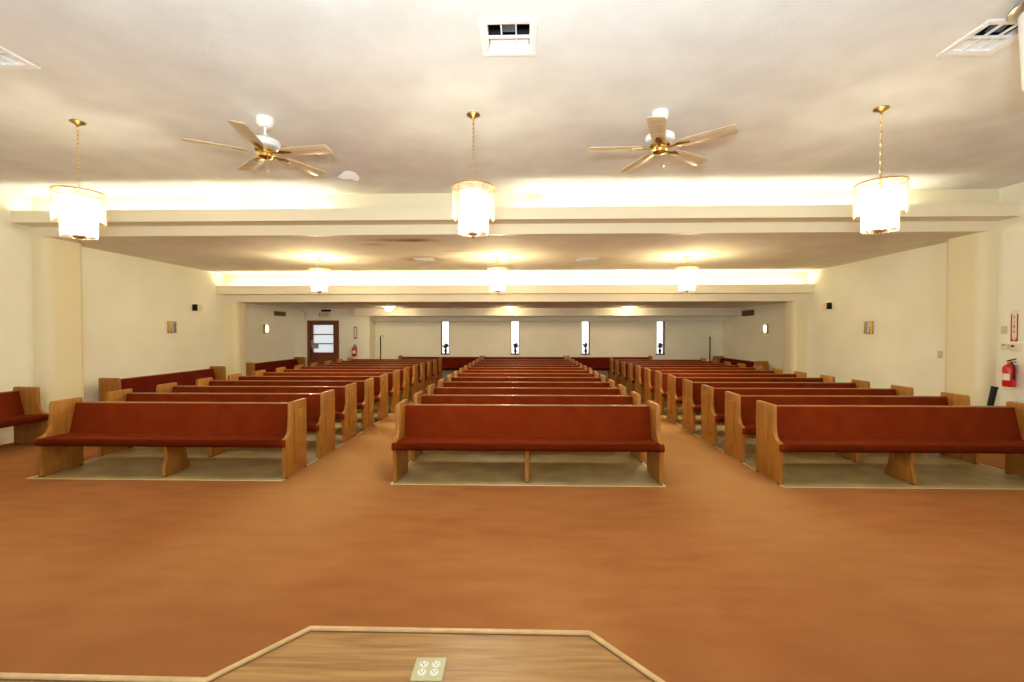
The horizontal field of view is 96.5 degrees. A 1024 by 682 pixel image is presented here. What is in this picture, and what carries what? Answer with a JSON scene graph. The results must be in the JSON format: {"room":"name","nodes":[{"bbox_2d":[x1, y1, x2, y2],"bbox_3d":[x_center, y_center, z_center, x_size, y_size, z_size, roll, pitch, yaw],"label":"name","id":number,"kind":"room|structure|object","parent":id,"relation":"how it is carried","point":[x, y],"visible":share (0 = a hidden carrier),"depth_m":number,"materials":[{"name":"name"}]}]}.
{"room":"house of worship","nodes":[
{"label":"house of worship","id":0,"kind":"room"},
{"bbox_2d":[32,237,83,412],"bbox_3d":[-7.851,-0.066,7.959,0.245,3.340,0.700,0,1,2],"label":"pillar","id":1,"kind":"structure","parent":0,"point":[57,264],"depth_m":7.78,"materials":[{"name":"beige paint"}]},
{"bbox_2d":[0,188,294,437],"bbox_3d":[-8.047,-0.451,8.207,0.200,4.100,19.200,0,1,2],"label":"wall","id":2,"kind":"structure","parent":0,"point":[128,302],"depth_m":9.46,"materials":[{"name":"beige paint"}]},
{"bbox_2d":[0,436,13,444],"bbox_3d":[-8.074,1.638,3.137,0.015,0.100,8.990,0,1,2],"label":"baseboard","id":3,"kind":"structure","parent":2,"relation":"attached to","point":[10,439],"depth_m":7.20,"materials":[{"name":"beige paint"}]},
{"bbox_2d":[167,321,176,332],"bbox_3d":[-7.837,-0.322,10.555,0.097,0.280,0.200,0,1,2],"label":"wall sconce","id":4,"kind":"object","parent":2,"relation":"attached to","point":[171,325],"visible":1,"depth_m":10.51,"materials":[{"name":"gold metal"}]},
{"bbox_2d":[192,304,202,310],"bbox_3d":[-7.804,-0.826,11.371,0.120,0.156,0.270,0,1,2],"label":"wall speaker","id":5,"kind":"object","parent":2,"relation":"attached to","point":[195,307],"visible":1,"depth_m":11.24,"materials":[{"name":"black plastic"}]},
{"bbox_2d":[274,311,285,315],"bbox_3d":[-7.750,-0.910,15.280,0.022,0.150,0.730,0,1,2],"label":"air vent","id":6,"kind":"object","parent":2,"relation":"in","point":[276,313],"visible":1,"depth_m":15.23,"materials":[{"name":"brown metal"}]},
{"bbox_2d":[223,302,245,379],"bbox_3d":[-7.655,0.231,12.661,0.390,2.580,0.500,0,1,2],"label":"pillar","id":7,"kind":"structure","parent":0,"point":[234,313],"depth_m":12.43,"materials":[{"name":"beige paint"}]},
{"bbox_2d":[295,309,374,366],"bbox_3d":[-6.387,0.141,16.979,2.660,2.610,1.400,0,1,2],"label":"wall","id":8,"kind":"structure","parent":0,"point":[365,341],"depth_m":16.27,"materials":[{"name":"beige paint"}]},
{"bbox_2d":[307,320,338,366],"bbox_3d":[-6.724,0.362,16.345,1.140,2.190,0.192,0,1,2],"label":"door","id":9,"kind":"structure","parent":8,"relation":"in","point":[325,333],"depth_m":16.32,"materials":[{"name":"brown wood"}]},
{"bbox_2d":[318,310,330,317],"bbox_3d":[-6.656,-0.966,16.216,0.440,0.290,0.100,0,1,2],"label":"exit sign","id":10,"kind":"object","parent":8,"relation":"attached to","point":[324,313],"visible":1,"depth_m":16.22,"materials":[{"name":"beige"}]},
{"bbox_2d":[0,379,1023,681],"bbox_3d":[-0.150,1.663,8.037,16.000,0.120,19.200,0,1,2],"label":"floor","id":11,"kind":"structure","parent":0,"point":[723,571],"depth_m":3.38,"materials":[{"name":"orange carpet"}]},
{"bbox_2d":[0,387,48,443],"bbox_3d":[-7.566,1.194,5.662,0.578,0.900,3.106,0,1,2],"label":"pew","id":12,"kind":"object","parent":11,"relation":"on","point":[20,408],"visible":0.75,"depth_m":7.15,"materials":[{"name":"brown wood"}]},
{"bbox_2d":[99,366,226,401],"bbox_3d":[-7.439,1.116,10.120,0.578,0.900,3.106,0,1,2],"label":"pew","id":13,"kind":"object","parent":11,"relation":"on","point":[141,384],"visible":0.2,"depth_m":9.71,"materials":[{"name":"brown wood"}]},
{"bbox_2d":[31,383,437,479],"bbox_3d":[-4.116,1.554,10.710,3.070,0.003,10.560,0,1,2],"label":"floor","id":14,"kind":"structure","parent":11,"relation":"on","point":[235,463],"depth_m":6.09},
{"bbox_2d":[33,397,306,478],"bbox_3d":[-4.202,1.193,5.715,3.066,0.900,0.578,0,1,2],"label":"pew","id":15,"kind":"object","parent":14,"relation":"on","point":[74,424],"visible":1,"depth_m":5.81,"materials":[{"name":"brown wood"}]},
{"bbox_2d":[98,389,334,458],"bbox_3d":[-4.234,1.177,6.609,3.176,0.900,0.578,0,1,2],"label":"pew","id":16,"kind":"object","parent":14,"relation":"on","point":[320,406],"visible":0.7,"depth_m":6.75,"materials":[{"name":"brown wood"}]},
{"bbox_2d":[26,386,436,480],"bbox_3d":[-4.116,1.553,10.700,3.110,0.006,10.580,0,1,2],"label":"trim","id":17,"kind":"structure","parent":14,"relation":"on","point":[436,386],"depth_m":5.43,"materials":[{"name":"beige"}]},
{"bbox_2d":[156,382,356,442],"bbox_3d":[-4.210,1.162,7.502,3.176,0.900,0.578,0,1,2],"label":"pew","id":18,"kind":"object","parent":14,"relation":"on","point":[345,396],"visible":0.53,"depth_m":7.65,"materials":[{"name":"brown wood"}]},
{"bbox_2d":[196,377,373,430],"bbox_3d":[-4.187,1.146,8.394,3.176,0.900,0.578,0,1,2],"label":"pew","id":19,"kind":"object","parent":14,"relation":"on","point":[365,389],"visible":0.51,"depth_m":8.54,"materials":[{"name":"brown wood"}]},
{"bbox_2d":[228,373,387,420],"bbox_3d":[-4.163,1.131,9.287,3.176,0.900,0.578,0,1,2],"label":"pew","id":20,"kind":"object","parent":14,"relation":"on","point":[380,382],"visible":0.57,"depth_m":9.43,"materials":[{"name":"brown wood"}]},
{"bbox_2d":[254,370,399,412],"bbox_3d":[-4.140,1.115,10.179,3.176,0.900,0.578,0,1,2],"label":"pew","id":21,"kind":"object","parent":14,"relation":"on","point":[393,378],"visible":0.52,"depth_m":10.33,"materials":[{"name":"brown wood"}]},
{"bbox_2d":[276,367,409,402],"bbox_3d":[-4.116,1.099,11.072,3.176,0.900,0.578,0,1,2],"label":"pew","id":22,"kind":"object","parent":14,"relation":"on","point":[404,373],"visible":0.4,"depth_m":11.22,"materials":[{"name":"brown wood"}]},
{"bbox_2d":[294,364,417,400],"bbox_3d":[-4.093,1.084,11.964,3.176,0.900,0.578,0,1,2],"label":"pew","id":23,"kind":"object","parent":14,"relation":"on","point":[413,370],"visible":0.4,"depth_m":12.10,"materials":[{"name":"brown wood"}]},
{"bbox_2d":[310,362,424,393],"bbox_3d":[-4.069,1.068,12.857,3.176,0.900,0.578,0,1,2],"label":"pew","id":24,"kind":"object","parent":14,"relation":"on","point":[421,367],"visible":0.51,"depth_m":13.01,"materials":[{"name":"brown wood"}]},
{"bbox_2d":[324,360,431,391],"bbox_3d":[-4.046,1.052,13.749,3.176,0.900,0.578,0,1,2],"label":"pew","id":25,"kind":"object","parent":14,"relation":"on","point":[428,377],"visible":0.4,"depth_m":13.90,"materials":[{"name":"brown wood"}]},
{"bbox_2d":[336,359,436,386],"bbox_3d":[-4.023,1.037,14.642,3.176,0.900,0.578,0,1,2],"label":"pew","id":26,"kind":"object","parent":14,"relation":"on","point":[434,362],"visible":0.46,"depth_m":14.72,"materials":[{"name":"brown wood"}]},
{"bbox_2d":[347,357,441,379],"bbox_3d":[-3.999,1.021,15.535,3.176,0.900,0.578,0,1,2],"label":"pew","id":27,"kind":"object","parent":14,"relation":"on","point":[439,361],"visible":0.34,"depth_m":15.69,"materials":[{"name":"brown wood"}]},
{"bbox_2d":[246,357,305,375],"bbox_3d":[-7.412,1.038,14.560,0.578,0.900,3.106,0,1,2],"label":"pew","id":28,"kind":"object","parent":11,"relation":"on","point":[270,366],"visible":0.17,"depth_m":14.49,"materials":[{"name":"brown wood"}]},
{"bbox_2d":[0,632,651,681],"bbox_3d":[-0.356,1.490,0.178,15.480,0.500,3.485,0,1,2],"label":"platform","id":29,"kind":"object","parent":11,"relation":"on","point":[313,656],"visible":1,"depth_m":1.74,"materials":[{"name":"brown wood"}]},
{"bbox_2d":[0,626,664,681],"bbox_3d":[-0.315,1.248,1.738,15.480,0.089,0.356,0,1,2],"label":"trim","id":30,"kind":"structure","parent":29,"relation":"attached to","point":[3,675],"depth_m":1.76,"materials":[{"name":"brown wood"}]},
{"bbox_2d":[410,657,446,681],"bbox_3d":[-0.305,1.209,1.685,0.116,0.010,0.116,0,1,1],"label":"outlet plate","id":31,"kind":"object","parent":29,"relation":"attached to","point":[426,669],"visible":1,"depth_m":1.68,"materials":[{"name":"beige plastic"}]},
{"bbox_2d":[417,669,425,675],"bbox_3d":[-0.329,1.206,1.665,0.033,0.004,0.033,-1,1,-44],"label":"socket","id":32,"kind":"object","parent":31,"relation":"attached to","point":[420,672],"depth_m":1.66,"materials":[{"name":"white plastic"}]},
{"bbox_2d":[420,661,427,667],"bbox_3d":[-0.328,1.206,1.705,0.033,0.004,0.033,-1,1,-26],"label":"socket","id":33,"kind":"object","parent":31,"relation":"attached to","point":[423,664],"depth_m":1.70,"materials":[{"name":"white plastic"}]},
{"bbox_2d":[430,669,438,675],"bbox_3d":[-0.283,1.206,1.665,0.033,0.004,0.033,-1,1,-26],"label":"socket","id":34,"kind":"object","parent":31,"relation":"attached to","point":[433,672],"depth_m":1.66,"materials":[{"name":"white plastic"}]},
{"bbox_2d":[432,661,440,667],"bbox_3d":[-0.282,1.206,1.705,0.033,0.004,0.033,1,1,27],"label":"socket","id":35,"kind":"object","parent":31,"relation":"attached to","point":[435,664],"depth_m":1.70,"materials":[{"name":"white plastic"}]},
{"bbox_2d":[398,355,481,369],"bbox_3d":[-2.680,0.995,17.017,3.106,0.900,0.578,0,1,2],"label":"pew","id":36,"kind":"object","parent":11,"relation":"on","point":[448,363],"visible":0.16,"depth_m":17.15,"materials":[{"name":"brown wood"}]},
{"bbox_2d":[482,355,565,358],"bbox_3d":[0.444,0.997,16.935,3.106,0.900,0.578,0,1,2],"label":"pew","id":37,"kind":"object","parent":11,"relation":"on","point":[483,357],"visible":0.18,"depth_m":17.10,"materials":[{"name":"brown wood"}]},
{"bbox_2d":[392,451,662,485],"bbox_3d":[0.311,1.557,10.549,3.110,0.003,10.650,0,1,2],"label":"floor","id":38,"kind":"structure","parent":11,"relation":"on","point":[430,467],"depth_m":5.83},
{"bbox_2d":[468,363,581,366],"bbox_3d":[0.367,1.072,12.650,3.156,0.900,0.578,0,1,2],"label":"pew","id":39,"kind":"object","parent":38,"relation":"on","point":[469,364],"visible":0.17,"depth_m":12.82,"materials":[{"name":"brown wood"}]},
{"bbox_2d":[475,359,574,362],"bbox_3d":[0.413,1.040,14.435,3.156,0.900,0.578,0,1,2],"label":"pew","id":40,"kind":"object","parent":38,"relation":"on","point":[476,360],"visible":0.16,"depth_m":14.61,"materials":[{"name":"brown wood"}]},
{"bbox_2d":[478,358,571,360],"bbox_3d":[0.437,1.025,15.328,3.156,0.900,0.578,0,1,2],"label":"pew","id":41,"kind":"object","parent":38,"relation":"on","point":[479,359],"visible":0.18,"depth_m":15.50,"materials":[{"name":"brown wood"}]},
{"bbox_2d":[453,371,597,376],"bbox_3d":[0.296,1.119,9.973,3.156,0.900,0.578,0,1,2],"label":"pew","id":42,"kind":"object","parent":38,"relation":"on","point":[455,373],"visible":0.18,"depth_m":10.14,"materials":[{"name":"brown wood"}]},
{"bbox_2d":[459,368,591,372],"bbox_3d":[0.320,1.103,10.865,3.156,0.900,0.578,0,1,2],"label":"pew","id":43,"kind":"object","parent":38,"relation":"on","point":[461,370],"visible":0.2,"depth_m":11.04,"materials":[{"name":"brown wood"}]},
{"bbox_2d":[464,365,586,369],"bbox_3d":[0.343,1.087,11.758,3.156,0.900,0.578,0,1,2],"label":"pew","id":44,"kind":"object","parent":38,"relation":"on","point":[466,367],"visible":0.23,"depth_m":11.93,"materials":[{"name":"brown wood"}]},
{"bbox_2d":[472,361,578,364],"bbox_3d":[0.390,1.056,13.543,3.156,0.900,0.578,0,1,2],"label":"pew","id":45,"kind":"object","parent":38,"relation":"on","point":[473,362],"visible":0.14,"depth_m":13.71,"materials":[{"name":"brown wood"}]},
{"bbox_2d":[446,374,605,381],"bbox_3d":[0.273,1.134,9.080,3.156,0.900,0.578,0,1,2],"label":"pew","id":46,"kind":"object","parent":38,"relation":"on","point":[449,378],"visible":0.23,"depth_m":9.25,"materials":[{"name":"brown wood"}]},
{"bbox_2d":[427,384,625,394],"bbox_3d":[0.226,1.165,7.295,3.156,0.900,0.578,0,1,2],"label":"pew","id":47,"kind":"object","parent":38,"relation":"on","point":[431,389],"visible":0.17,"depth_m":7.46,"materials":[{"name":"brown wood"}]},
{"bbox_2d":[438,378,614,387],"bbox_3d":[0.249,1.150,8.188,3.156,0.900,0.578,0,1,2],"label":"pew","id":48,"kind":"object","parent":38,"relation":"on","point":[441,383],"visible":0.23,"depth_m":8.35,"materials":[{"name":"brown wood"}]},
{"bbox_2d":[411,390,642,462],"bbox_3d":[0.203,1.181,6.402,3.156,0.900,0.578,0,1,2],"label":"pew","id":49,"kind":"object","parent":38,"relation":"on","point":[634,398],"visible":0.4,"depth_m":6.56,"materials":[{"name":"brown wood"}]},
{"bbox_2d":[391,399,664,484],"bbox_3d":[0.179,1.197,5.510,3.156,0.900,0.578,0,1,2],"label":"pew","id":50,"kind":"object","parent":38,"relation":"on","point":[418,427],"visible":1,"depth_m":5.62,"materials":[{"name":"brown wood"}]},
{"bbox_2d":[390,460,665,486],"bbox_3d":[0.311,1.556,10.539,3.150,0.006,10.670,0,1,2],"label":"trim","id":51,"kind":"structure","parent":38,"relation":"on","point":[411,460],"depth_m":5.21,"materials":[{"name":"beige wood"}]},
{"bbox_2d":[567,355,651,378],"bbox_3d":[3.598,0.998,16.852,3.106,0.900,0.578,0,1,2],"label":"pew","id":52,"kind":"object","parent":11,"relation":"on","point":[595,363],"visible":0.31,"depth_m":17.00,"materials":[{"name":"brown wood"}]},
{"bbox_2d":[713,356,767,369],"bbox_3d":[7.455,1.025,15.300,0.578,0.900,3.106,0,1,2],"label":"pew","id":53,"kind":"object","parent":11,"relation":"on","point":[749,364],"visible":0.2,"depth_m":14.98,"materials":[{"name":"brown wood"}]},
{"bbox_2d":[620,383,1023,488],"bbox_3d":[4.780,1.559,10.442,3.110,0.003,10.630,0,1,2],"label":"floor","id":54,"kind":"structure","parent":11,"relation":"on","point":[800,469],"depth_m":5.74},
{"bbox_2d":[610,358,705,379],"bbox_3d":[4.876,1.026,15.252,3.136,0.900,0.578,0,1,2],"label":"pew","id":55,"kind":"object","parent":54,"relation":"on","point":[612,361],"visible":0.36,"depth_m":15.41,"materials":[{"name":"brown wood"}]},
{"bbox_2d":[615,359,717,387],"bbox_3d":[4.853,1.042,14.359,3.136,0.900,0.578,0,1,2],"label":"pew","id":56,"kind":"object","parent":54,"relation":"on","point":[617,362],"visible":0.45,"depth_m":14.52,"materials":[{"name":"brown wood"}]},
{"bbox_2d":[621,361,730,386],"bbox_3d":[4.830,1.058,13.466,3.136,0.900,0.578,0,1,2],"label":"pew","id":57,"kind":"object","parent":54,"relation":"on","point":[624,366],"visible":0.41,"depth_m":13.62,"materials":[{"name":"brown wood"}]},
{"bbox_2d":[627,363,745,394],"bbox_3d":[4.806,1.073,12.574,3.136,0.900,0.578,0,1,2],"label":"pew","id":58,"kind":"object","parent":54,"relation":"on","point":[631,368],"visible":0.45,"depth_m":12.72,"materials":[{"name":"brown wood"}]},
{"bbox_2d":[635,365,762,401],"bbox_3d":[4.783,1.089,11.681,3.136,0.900,0.578,0,1,2],"label":"pew","id":59,"kind":"object","parent":54,"relation":"on","point":[639,371],"visible":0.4,"depth_m":11.84,"materials":[{"name":"brown wood"}]},
{"bbox_2d":[644,368,782,404],"bbox_3d":[4.759,1.104,10.789,3.136,0.900,0.578,0,1,2],"label":"pew","id":60,"kind":"object","parent":54,"relation":"on","point":[649,375],"visible":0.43,"depth_m":10.94,"materials":[{"name":"brown wood"}]},
{"bbox_2d":[655,371,806,414],"bbox_3d":[4.736,1.120,9.896,3.136,0.900,0.578,0,1,2],"label":"pew","id":61,"kind":"object","parent":54,"relation":"on","point":[660,378],"visible":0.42,"depth_m":10.04,"materials":[{"name":"brown wood"}]},
{"bbox_2d":[667,374,834,422],"bbox_3d":[4.712,1.136,9.004,3.136,0.900,0.578,0,1,2],"label":"pew","id":62,"kind":"object","parent":54,"relation":"on","point":[674,384],"visible":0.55,"depth_m":9.16,"materials":[{"name":"brown wood"}]},
{"bbox_2d":[682,379,869,432],"bbox_3d":[4.689,1.151,8.111,3.136,0.900,0.578,0,1,2],"label":"pew","id":63,"kind":"object","parent":54,"relation":"on","point":[691,391],"visible":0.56,"depth_m":8.27,"materials":[{"name":"brown wood"}]},
{"bbox_2d":[701,384,913,445],"bbox_3d":[4.665,1.167,7.219,3.136,0.900,0.578,0,1,2],"label":"pew","id":64,"kind":"object","parent":54,"relation":"on","point":[712,399],"visible":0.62,"depth_m":7.37,"materials":[{"name":"brown wood"}]},
{"bbox_2d":[626,393,1023,489],"bbox_3d":[4.780,1.558,10.432,3.150,0.006,10.650,0,1,2],"label":"trim","id":65,"kind":"structure","parent":54,"relation":"on","point":[626,393],"depth_m":5.14,"materials":[{"name":"beige wood"}]},
{"bbox_2d":[725,391,978,463],"bbox_3d":[4.642,1.183,6.326,3.136,0.900,0.578,0,1,2],"label":"pew","id":66,"kind":"object","parent":54,"relation":"on","point":[740,410],"visible":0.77,"depth_m":6.47,"materials":[{"name":"brown wood"}]},
{"bbox_2d":[756,400,1023,484],"bbox_3d":[4.619,1.198,5.433,3.136,0.900,0.578,0,1,2],"label":"pew","id":67,"kind":"object","parent":54,"relation":"on","point":[902,432],"visible":1,"depth_m":5.54,"materials":[{"name":"brown wood"}]},
{"bbox_2d":[987,386,998,405],"bbox_3d":[7.355,1.157,7.049,0.213,0.934,0.088,0,1,20],"label":"tube","id":68,"kind":"object","parent":11,"relation":"on","point":[993,390],"visible":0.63,"depth_m":7.01,"materials":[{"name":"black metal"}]},
{"bbox_2d":[0,0,1023,196],"bbox_3d":[-0.283,-2.408,2.877,16.000,0.200,9.020,0,1,2],"label":"ceiling","id":69,"kind":"structure","parent":0,"point":[390,87],"depth_m":4.27,"materials":[{"name":"white paint"}]},
{"bbox_2d":[0,46,40,69],"bbox_3d":[-4.234,-2.409,3.681,0.430,0.206,0.430,0,1,2],"label":"ceiling vent","id":70,"kind":"object","parent":69,"relation":"in","point":[9,60],"visible":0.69,"depth_m":3.83,"materials":[{"name":"white metal"}]},
{"bbox_2d":[49,119,105,241],"bbox_3d":[-4.642,-1.705,4.894,0.446,1.275,0.446,0,1,2],"label":"chandelier","id":71,"kind":"object","parent":69,"relation":"hanging from","point":[75,213],"visible":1,"depth_m":4.89,"materials":[{"name":"gold metal"}]},
{"bbox_2d":[180,114,332,175],"bbox_3d":[-2.543,-2.048,4.797,1.350,0.586,1.420,0,1,9],"label":"ceiling fan","id":72,"kind":"object","parent":69,"relation":"hanging from","point":[265,146],"visible":1,"depth_m":4.74,"materials":[{"name":"white wood"}]},
{"bbox_2d":[337,171,359,181],"bbox_3d":[-2.306,-2.313,6.418,0.330,0.114,0.130,0,1,2],"label":"smoke detector","id":73,"kind":"object","parent":69,"relation":"attached to","point":[345,175],"visible":1,"depth_m":6.43,"materials":[{"name":"white plastic"}]},
{"bbox_2d":[452,111,494,238],"bbox_3d":[-0.400,-1.703,4.733,0.446,1.275,0.446,0,1,2],"label":"chandelier","id":74,"kind":"object","parent":69,"relation":"hanging from","point":[473,115],"visible":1,"depth_m":4.72,"materials":[{"name":"gold metal"}]},
{"bbox_2d":[478,18,537,56],"bbox_3d":[-0.022,-2.405,3.490,0.430,0.206,0.430,0,1,2],"label":"ceiling vent","id":75,"kind":"object","parent":69,"relation":"in","point":[499,36],"visible":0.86,"depth_m":3.58,"materials":[{"name":"white metal"}]},
{"bbox_2d":[588,108,738,172],"bbox_3d":[1.555,-2.046,4.644,1.350,0.586,1.420,1,1,38],"label":"ceiling fan","id":76,"kind":"object","parent":69,"relation":"hanging from","point":[659,139],"visible":1,"depth_m":4.60,"materials":[{"name":"brown wood"}]},
{"bbox_2d":[853,105,908,235],"bbox_3d":[3.713,-1.700,4.605,0.446,1.275,0.446,0,1,2],"label":"chandelier","id":77,"kind":"object","parent":69,"relation":"hanging from","point":[887,207],"visible":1,"depth_m":4.59,"materials":[{"name":"gold metal"}]},
{"bbox_2d":[936,19,1018,56],"bbox_3d":[3.654,-2.405,3.494,0.430,0.206,0.430,0,1,2],"label":"ceiling vent","id":78,"kind":"object","parent":69,"relation":"in","point":[993,35],"visible":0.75,"depth_m":3.56,"materials":[{"name":"white metal"}]},
{"bbox_2d":[1007,0,1023,91],"bbox_3d":[3.592,-2.011,3.062,0.380,0.600,0.380,0,1,2],"label":"pendant light","id":79,"kind":"object","parent":69,"relation":"hanging from","point":[1016,14],"visible":1,"depth_m":3.12,"materials":[{"name":"glass"}]},
{"bbox_2d":[54,233,973,273],"bbox_3d":[-0.101,-1.830,9.845,15.600,0.120,4.700,0,1,2],"label":"ceiling","id":80,"kind":"structure","parent":0,"point":[709,252],"depth_m":8.96,"materials":[{"name":"white paint"}]},
{"bbox_2d":[308,257,330,293],"bbox_3d":[-4.077,-1.383,9.688,0.446,0.767,0.446,0,1,2],"label":"chandelier","id":81,"kind":"object","parent":80,"relation":"hanging from","point":[318,280],"visible":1,"depth_m":9.68,"materials":[{"name":"white glass"}]},
{"bbox_2d":[412,258,435,261],"bbox_3d":[-1.900,-1.750,9.894,0.430,0.040,0.430,0,1,2],"label":"ceiling vent","id":82,"kind":"object","parent":80,"relation":"in","point":[415,259],"visible":1,"depth_m":9.84,"materials":[{"name":"white metal"}]},
{"bbox_2d":[487,256,507,292],"bbox_3d":[-0.298,-1.381,9.588,0.446,0.767,0.446,0,1,2],"label":"chandelier","id":83,"kind":"object","parent":80,"relation":"hanging from","point":[497,257],"visible":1,"depth_m":9.58,"materials":[{"name":"gold metal"}]},
{"bbox_2d":[576,257,598,260],"bbox_3d":[1.620,-1.750,9.872,0.430,0.040,0.430,0,1,2],"label":"ceiling vent","id":84,"kind":"object","parent":80,"relation":"in","point":[579,258],"visible":1,"depth_m":9.72,"materials":[{"name":"white metal"}]},
{"bbox_2d":[676,255,697,292],"bbox_3d":[3.631,-1.380,9.485,0.446,0.767,0.446,0,1,2],"label":"chandelier","id":85,"kind":"object","parent":80,"relation":"hanging from","point":[687,256],"visible":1,"depth_m":9.47,"materials":[{"name":"gold metal"}]},
{"bbox_2d":[31,189,998,237],"bbox_3d":[-0.164,-2.057,7.432,15.600,0.660,0.120,0,1,2],"label":"ceiling beam","id":86,"kind":"structure","parent":0,"point":[933,196],"depth_m":7.37,"materials":[{"name":"beige paint"}]},
{"bbox_2d":[11,203,1019,226],"bbox_3d":[-0.170,-1.979,7.218,15.600,0.190,0.310,0,1,2],"label":"trim","id":87,"kind":"structure","parent":86,"relation":"attached to","point":[984,211],"depth_m":7.10,"materials":[{"name":"beige paint"}]},
{"bbox_2d":[526,193,542,206],"bbox_3d":[0.363,-2.246,7.327,0.270,0.270,0.056,0,1,2],"label":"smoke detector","id":88,"kind":"object","parent":86,"relation":"attached to","point":[534,199],"visible":0.9,"depth_m":7.32,"materials":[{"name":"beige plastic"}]},
{"bbox_2d":[223,272,807,302],"bbox_3d":[-0.036,-1.433,12.332,15.600,0.760,0.300,0,1,2],"label":"wall","id":89,"kind":"structure","parent":0,"point":[672,277],"depth_m":12.18,"materials":[{"name":"beige paint"}]},
{"bbox_2d":[216,284,814,294],"bbox_3d":[-0.043,-1.356,12.048,15.600,0.225,0.270,0,1,2],"label":"trim","id":90,"kind":"structure","parent":89,"relation":"attached to","point":[608,288],"depth_m":11.91,"materials":[{"name":"beige paint"}]},
{"bbox_2d":[246,302,784,308],"bbox_3d":[0.035,-1.190,15.036,15.600,0.120,5.100,0,1,2],"label":"ceiling","id":91,"kind":"structure","parent":0,"point":[436,304],"depth_m":14.41,"materials":[{"name":"white paint"}]},
{"bbox_2d":[375,321,722,378],"bbox_3d":[1.316,0.134,17.376,13.160,2.610,0.200,0,1,2],"label":"wall","id":92,"kind":"structure","parent":0,"point":[684,340],"depth_m":17.27,"materials":[{"name":"beige paint"}]},
{"bbox_2d":[441,321,448,354],"bbox_3d":[-2.543,-0.125,17.463,0.330,1.275,0.220,0,1,2],"label":"window","id":93,"kind":"structure","parent":92,"relation":"in","point":[441,321],"depth_m":17.39,"materials":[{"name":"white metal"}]},
{"bbox_2d":[511,321,518,354],"bbox_3d":[0.117,-0.124,17.393,0.330,1.275,0.220,0,1,2],"label":"window","id":94,"kind":"structure","parent":92,"relation":"in","point":[511,321],"depth_m":17.48,"materials":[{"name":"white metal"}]},
{"bbox_2d":[354,308,739,316],"bbox_3d":[1.157,-1.028,16.600,13.440,0.260,1.320,0,1,2],"label":"trim","id":95,"kind":"structure","parent":92,"relation":"attached to","point":[374,312],"depth_m":15.95,"materials":[{"name":"beige paint"}]},
{"bbox_2d":[373,316,727,320],"bbox_3d":[1.308,-0.825,17.035,13.160,0.160,0.450,0,1,2],"label":"trim","id":96,"kind":"structure","parent":92,"relation":"attached to","point":[542,318],"depth_m":16.79,"materials":[{"name":"beige paint"}]},
{"bbox_2d":[581,321,589,354],"bbox_3d":[2.776,-0.123,17.324,0.330,1.275,0.220,0,1,2],"label":"window","id":97,"kind":"structure","parent":92,"relation":"in","point":[581,321],"depth_m":17.26,"materials":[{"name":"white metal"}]},
{"bbox_2d":[656,321,664,354],"bbox_3d":[5.580,-0.121,17.250,0.330,1.275,0.220,0,1,2],"label":"window","id":98,"kind":"structure","parent":92,"relation":"in","point":[656,321],"depth_m":17.18,"materials":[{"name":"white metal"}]},
{"bbox_2d":[784,301,807,373],"bbox_3d":[7.589,0.238,12.261,0.390,2.580,0.500,0,1,2],"label":"pillar","id":99,"kind":"structure","parent":0,"point":[796,312],"depth_m":12.02,"materials":[{"name":"beige paint"}]},
{"bbox_2d":[723,182,1023,405],"bbox_3d":[7.747,-0.444,7.793,0.200,4.100,19.200,0,1,2],"label":"wall","id":100,"kind":"structure","parent":0,"point":[903,293],"depth_m":9.26,"materials":[{"name":"beige paint"}]},
{"bbox_2d":[742,310,753,315],"bbox_3d":[7.830,-0.928,15.181,0.022,0.190,0.830,0,1,2],"label":"air vent","id":101,"kind":"object","parent":100,"relation":"in","point":[746,312],"visible":1,"depth_m":15.13,"materials":[{"name":"brown metal"}]},
{"bbox_2d":[763,324,768,332],"bbox_3d":[7.762,-0.372,13.997,0.097,0.280,0.200,0,1,2],"label":"wall sconce","id":102,"kind":"object","parent":100,"relation":"attached to","point":[766,326],"visible":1,"depth_m":13.95,"materials":[{"name":"white glass"}]},
{"bbox_2d":[822,303,831,308],"bbox_3d":[7.676,-0.853,11.174,0.120,0.156,0.270,0,1,2],"label":"wall speaker","id":103,"kind":"object","parent":100,"relation":"attached to","point":[824,305],"visible":1,"depth_m":11.05,"materials":[{"name":"black plastic"}]},
{"bbox_2d":[864,321,873,333],"bbox_3d":[7.652,-0.289,9.829,0.097,0.280,0.200,0,1,2],"label":"wall sconce","id":104,"kind":"object","parent":100,"relation":"attached to","point":[868,325],"visible":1,"depth_m":9.79,"materials":[{"name":"gold metal"}]},
{"bbox_2d":[1002,358,1017,386],"bbox_3d":[7.548,0.473,6.933,0.192,0.437,0.154,-1,1,-31],"label":"fire extinguisher","id":105,"kind":"object","parent":100,"relation":"attached to","point":[1009,371],"visible":1,"depth_m":6.88,"materials":[{"name":"red metal"}]},
{"bbox_2d":[1010,310,1018,340],"bbox_3d":[7.620,-0.228,6.929,0.010,0.470,0.104,0,1,2],"label":"sign","id":106,"kind":"object","parent":100,"relation":"attached to","point":[1015,313],"visible":1,"depth_m":6.93,"materials":[{"name":"red"}]},
{"bbox_2d":[1009,343,1020,350],"bbox_3d":[7.604,0.092,6.905,0.040,0.120,0.140,0,1,2],"label":"thermostat","id":107,"kind":"object","parent":100,"relation":"attached to","point":[1013,346],"visible":1,"depth_m":6.89,"materials":[{"name":"beige plastic"}]},
{"bbox_2d":[945,231,997,405],"bbox_3d":[7.538,-0.059,7.555,0.245,3.340,0.700,0,1,2],"label":"pillar","id":108,"kind":"structure","parent":0,"point":[972,259],"depth_m":7.37,"materials":[{"name":"beige paint"}]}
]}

